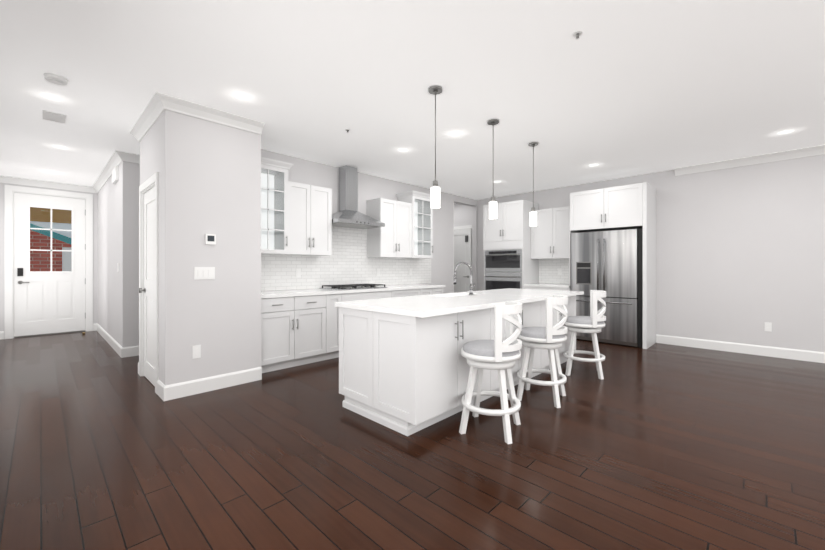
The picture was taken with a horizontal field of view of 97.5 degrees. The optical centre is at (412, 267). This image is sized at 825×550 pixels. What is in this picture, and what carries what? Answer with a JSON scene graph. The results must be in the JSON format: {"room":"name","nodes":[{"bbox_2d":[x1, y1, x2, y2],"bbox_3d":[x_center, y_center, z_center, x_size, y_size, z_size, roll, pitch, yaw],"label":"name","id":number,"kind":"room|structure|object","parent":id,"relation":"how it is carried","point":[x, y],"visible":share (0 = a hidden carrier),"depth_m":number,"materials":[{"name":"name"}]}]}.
{"room":"open-plan kitchen","nodes":[
{"label":"open-plan kitchen","id":0,"kind":"room"},
{"bbox_2d":[0,331,824,549],"bbox_3d":[0.615,1.240,6.083,15.400,0.080,11.420,0,0,44],"label":"floor","id":1,"kind":"structure","parent":0,"point":[676,447],"depth_m":2.21,"materials":[{"name":"brown wood"}]},
{"bbox_2d":[261,284,445,372],"bbox_3d":[-0.792,0.750,5.397,0.654,0.900,3.306,0,0,44],"label":"base cabinet","id":2,"kind":"object","parent":1,"relation":"on","point":[299,327],"visible":0.34,"depth_m":4.45,"materials":[{"name":"paint"}]},
{"bbox_2d":[319,284,387,289],"bbox_3d":[-0.861,0.275,5.370,0.490,0.048,0.880,0,0,44],"label":"cooktop","id":3,"kind":"object","parent":2,"relation":"in","point":[346,286],"visible":0.99,"depth_m":5.22,"materials":[{"name":"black metal"}]},
{"bbox_2d":[335,288,583,435],"bbox_3d":[0.743,0.748,3.852,1.038,0.905,3.004,0,0,44],"label":"kitchen island","id":4,"kind":"object","parent":1,"relation":"on","point":[403,369],"visible":0.79,"depth_m":2.81,"materials":[{"name":"paint"}]},
{"bbox_2d":[453,262,474,294],"bbox_3d":[0.557,0.112,3.969,0.236,0.362,0.100,0,0,20],"label":"faucet","id":5,"kind":"object","parent":4,"relation":"on","point":[471,287],"visible":0.99,"depth_m":3.92,"materials":[{"name":"silver metal"}]},
{"bbox_2d":[459,301,521,443],"bbox_3d":[0.589,0.730,2.708,0.444,0.941,0.436,0,0,31],"label":"stool","id":6,"kind":"object","parent":1,"relation":"on","point":[497,354],"visible":1,"depth_m":2.56,"materials":[{"name":"white paint"}]},
{"bbox_2d":[516,295,567,407],"bbox_3d":[1.195,0.730,3.345,0.444,0.941,0.436,0,0,35],"label":"stool","id":7,"kind":"object","parent":1,"relation":"on","point":[551,338],"visible":0.96,"depth_m":3.20,"materials":[{"name":"white paint"}]},
{"bbox_2d":[483,182,655,348],"bbox_3d":[2.659,-0.035,6.557,2.830,2.470,0.683,0,0,44],"label":"tall cabinet","id":8,"kind":"object","parent":1,"relation":"on","point":[546,246],"visible":0.61,"depth_m":6.30,"materials":[{"name":"paint"}]},
{"bbox_2d":[485,249,521,289],"bbox_3d":[1.728,0.217,7.006,0.800,1.125,0.075,0,0,44],"label":"wall oven","id":9,"kind":"object","parent":8,"relation":"attached to","point":[502,266],"visible":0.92,"depth_m":6.99,"materials":[{"name":"silver metal"}]},
{"bbox_2d":[563,290,605,379],"bbox_3d":[1.962,0.730,4.134,0.444,0.941,0.436,0,0,29],"label":"stool","id":10,"kind":"object","parent":1,"relation":"on","point":[592,324],"visible":0.95,"depth_m":3.98,"materials":[{"name":"white paint"}]},
{"bbox_2d":[571,229,642,347],"bbox_3d":[3.238,0.305,5.942,1.018,1.790,0.737,0,0,44],"label":"refrigerator","id":11,"kind":"object","parent":1,"relation":"on","point":[611,262],"visible":0.73,"depth_m":5.64,"materials":[{"name":"silver metal"}]},
{"bbox_2d":[0,0,824,203],"bbox_3d":[0.615,-1.580,6.083,15.400,0.080,11.420,0,0,44],"label":"ceiling","id":12,"kind":"structure","parent":0,"point":[646,86],"depth_m":2.94,"materials":[{"name":"white paint"}]},
{"bbox_2d":[12,83,86,108],"bbox_3d":[-3.244,-1.538,3.253,0.470,0.005,0.477,0,0,-5],"label":"recessed light","id":13,"kind":"object","parent":12,"relation":"in","point":[39,93],"depth_m":3.24,"materials":[{"name":"white glass"}]},
{"bbox_2d":[30,168,71,175],"bbox_3d":[-5.771,-1.538,5.803,0.472,0.005,0.440,0,0,-5],"label":"recessed light","id":14,"kind":"object","parent":12,"relation":"in","point":[41,170],"depth_m":5.77,"materials":[{"name":"white"}]},
{"bbox_2d":[42,110,66,123],"bbox_3d":[-3.651,-1.533,3.690,0.300,0.012,0.170,0,0,44],"label":"ceiling vent","id":15,"kind":"object","parent":12,"relation":"in","point":[46,115],"visible":1,"depth_m":3.67,"materials":[{"name":"metal"}]},
{"bbox_2d":[44,73,67,85],"bbox_3d":[-2.884,-1.519,2.930,0.144,0.042,0.144,0,0,44],"label":"smoke detector","id":16,"kind":"object","parent":12,"relation":"attached to","point":[55,79],"visible":1,"depth_m":2.90,"materials":[{"name":"white plastic"}]},
{"bbox_2d":[33,141,85,152],"bbox_3d":[-4.479,-1.538,4.608,0.463,0.005,0.435,0,0,-5],"label":"recessed light","id":17,"kind":"object","parent":12,"relation":"in","point":[57,146],"depth_m":4.58,"materials":[{"name":"white glass"}]},
{"bbox_2d":[212,82,270,107],"bbox_3d":[-1.522,-1.538,3.234,0.469,0.005,0.473,0,0,-5],"label":"recessed light","id":18,"kind":"object","parent":12,"relation":"in","point":[240,94],"depth_m":3.23,"materials":[{"name":"white"}]},
{"bbox_2d":[385,144,420,155],"bbox_3d":[-0.122,-1.538,4.724,0.462,0.005,0.452,0,0,-5],"label":"recessed light","id":19,"kind":"object","parent":12,"relation":"in","point":[396,149],"depth_m":4.70,"materials":[{"name":"white glass"}]},
{"bbox_2d":[428,86,442,207],"bbox_3d":[0.197,-1.030,3.114,0.124,1.019,0.124,0,0,44],"label":"pendant light","id":20,"kind":"object","parent":12,"relation":"hanging from","point":[433,90],"visible":1,"depth_m":3.09,"materials":[{"name":"white glass"}]},
{"bbox_2d":[436,126,476,140],"bbox_3d":[0.497,-1.538,4.148,0.465,0.005,0.448,0,0,-5],"label":"recessed light","id":21,"kind":"object","parent":12,"relation":"in","point":[450,133],"depth_m":4.14,"materials":[{"name":"white glass"}]},
{"bbox_2d":[345,31,582,132],"bbox_3d":[0.181,-1.525,3.206,2.511,0.030,0.060,0,0,43],"label":"sprinkler","id":22,"kind":"object","parent":12,"relation":"attached to","point":[576,34],"visible":1,"depth_m":2.37,"materials":[{"name":"paint"}]},
{"bbox_2d":[487,119,498,218],"bbox_3d":[0.845,-1.030,3.795,0.124,1.019,0.124,0,0,44],"label":"pendant light","id":23,"kind":"object","parent":12,"relation":"hanging from","point":[492,205],"visible":1,"depth_m":3.77,"materials":[{"name":"white glass"}]},
{"bbox_2d":[483,178,510,184],"bbox_3d":[1.509,-1.538,6.443,0.460,0.005,0.456,0,0,-5],"label":"recessed light","id":24,"kind":"object","parent":12,"relation":"in","point":[498,181],"depth_m":6.44,"materials":[{"name":"white"}]},
{"bbox_2d":[528,142,538,225],"bbox_3d":[1.493,-1.030,4.476,0.124,1.019,0.124,0,0,44],"label":"pendant light","id":25,"kind":"object","parent":12,"relation":"hanging from","point":[533,215],"visible":1,"depth_m":4.45,"materials":[{"name":"white glass"}]},
{"bbox_2d":[576,160,611,168],"bbox_3d":[2.710,-1.538,5.388,0.463,0.005,0.432,0,0,-5],"label":"recessed light","id":26,"kind":"object","parent":12,"relation":"in","point":[600,163],"depth_m":5.38,"materials":[{"name":"white"}]},
{"bbox_2d":[756,124,816,139],"bbox_3d":[4.215,-1.538,4.101,0.465,0.005,0.462,0,0,-5],"label":"recessed light","id":27,"kind":"object","parent":12,"relation":"in","point":[786,131],"depth_m":4.08,"materials":[{"name":"white"}]},
{"bbox_2d":[0,110,824,385],"bbox_3d":[0.182,-0.170,4.203,13.040,2.740,7.760,0,0,44],"label":"wall","id":28,"kind":"structure","parent":0,"point":[740,249],"depth_m":4.87,"materials":[{"name":"paint"}]},
{"bbox_2d":[112,166,118,183],"bbox_3d":[-4.286,-1.335,5.217,0.380,0.190,0.034,0,0,44],"label":"door chime","id":29,"kind":"object","parent":28,"relation":"attached to","point":[115,172],"visible":1,"depth_m":5.10,"materials":[{"name":"white plastic"}]},
{"bbox_2d":[138,186,154,385],"bbox_3d":[-2.730,0.189,3.759,0.712,2.022,0.093,0,0,44],"label":"pantry door","id":30,"kind":"structure","parent":28,"relation":"attached to","point":[149,196],"depth_m":3.83,"materials":[{"name":"paint"}]},
{"bbox_2d":[192,345,200,358],"bbox_3d":[-2.060,0.800,3.454,0.008,0.120,0.070,0,0,44],"label":"outlet","id":31,"kind":"object","parent":28,"relation":"attached to","point":[196,350],"visible":1,"depth_m":3.45,"materials":[{"name":"white plastic"}]},
{"bbox_2d":[194,267,214,279],"bbox_3d":[-2.011,0.050,3.504,0.010,0.120,0.180,0,0,44],"label":"switch plate","id":32,"kind":"object","parent":28,"relation":"attached to","point":[199,272],"visible":1,"depth_m":3.50,"materials":[{"name":"white plastic"}]},
{"bbox_2d":[205,234,215,244],"bbox_3d":[-1.971,-0.280,3.535,0.024,0.100,0.090,0,0,44],"label":"thermostat","id":33,"kind":"object","parent":28,"relation":"attached to","point":[210,239],"visible":1,"depth_m":3.52,"materials":[{"name":"white plastic"}]},
{"bbox_2d":[4,172,471,393],"bbox_3d":[-2.568,-0.102,7.016,5.175,2.605,7.319,0,0,44],"label":"door frame","id":34,"kind":"structure","parent":28,"relation":"attached to","point":[9,190],"depth_m":6.13,"materials":[{"name":"paint"}]},
{"bbox_2d":[14,192,84,336],"bbox_3d":[-6.500,-0.061,6.526,0.092,2.478,0.924,0,0,44],"label":"front door","id":35,"kind":"structure","parent":34,"relation":"attached to","point":[45,302],"depth_m":6.50,"materials":[{"name":"paint"}]},
{"bbox_2d":[454,229,471,292],"bbox_3d":[1.036,0.146,8.546,0.810,2.092,0.089,0,0,44],"label":"hall door","id":36,"kind":"structure","parent":34,"relation":"attached to","point":[462,238],"depth_m":8.43,"materials":[{"name":"paint"}]},
{"bbox_2d":[261,226,430,290],"bbox_3d":[-0.907,-0.226,5.739,0.010,1.049,3.636,0,0,44],"label":"backsplash","id":37,"kind":"structure","parent":28,"relation":"attached to","point":[349,263],"depth_m":5.55,"materials":[{"name":"tile"}]},
{"bbox_2d":[332,165,384,228],"bbox_3d":[-0.887,-1.081,5.396,0.492,0.911,0.840,0,0,44],"label":"range hood","id":38,"kind":"object","parent":28,"relation":"attached to","point":[348,215],"visible":0.97,"depth_m":5.43,"materials":[{"name":"silver metal"}]},
{"bbox_2d":[0,92,824,192],"bbox_3d":[0.182,-1.488,4.203,12.800,0.105,7.520,0,0,44],"label":"crown molding","id":39,"kind":"structure","parent":28,"relation":"attached to","point":[160,102],"depth_m":4.66,"materials":[{"name":"paint"}]},
{"bbox_2d":[0,323,824,400],"bbox_3d":[0.182,1.133,4.203,12.800,0.135,7.520,0,0,44],"label":"baseboard","id":40,"kind":"structure","parent":28,"relation":"attached to","point":[183,389],"depth_m":4.73,"materials":[{"name":"paint"}]},
{"bbox_2d":[765,322,771,331],"bbox_3d":[4.833,0.800,4.919,0.070,0.120,0.008,0,0,44],"label":"outlet","id":41,"kind":"object","parent":28,"relation":"attached to","point":[768,326],"visible":1,"depth_m":4.92,"materials":[{"name":"white plastic"}]},
{"label":"outside","id":42,"kind":"structure","parent":0,"visible":0},
{"bbox_2d":[30,207,70,270],"bbox_3d":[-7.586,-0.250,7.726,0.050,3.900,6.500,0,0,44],"label":"window","id":43,"kind":"structure","parent":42,"point":[39,217],"depth_m":7.63,"materials":[{"name":"clear glass"}]}
]}

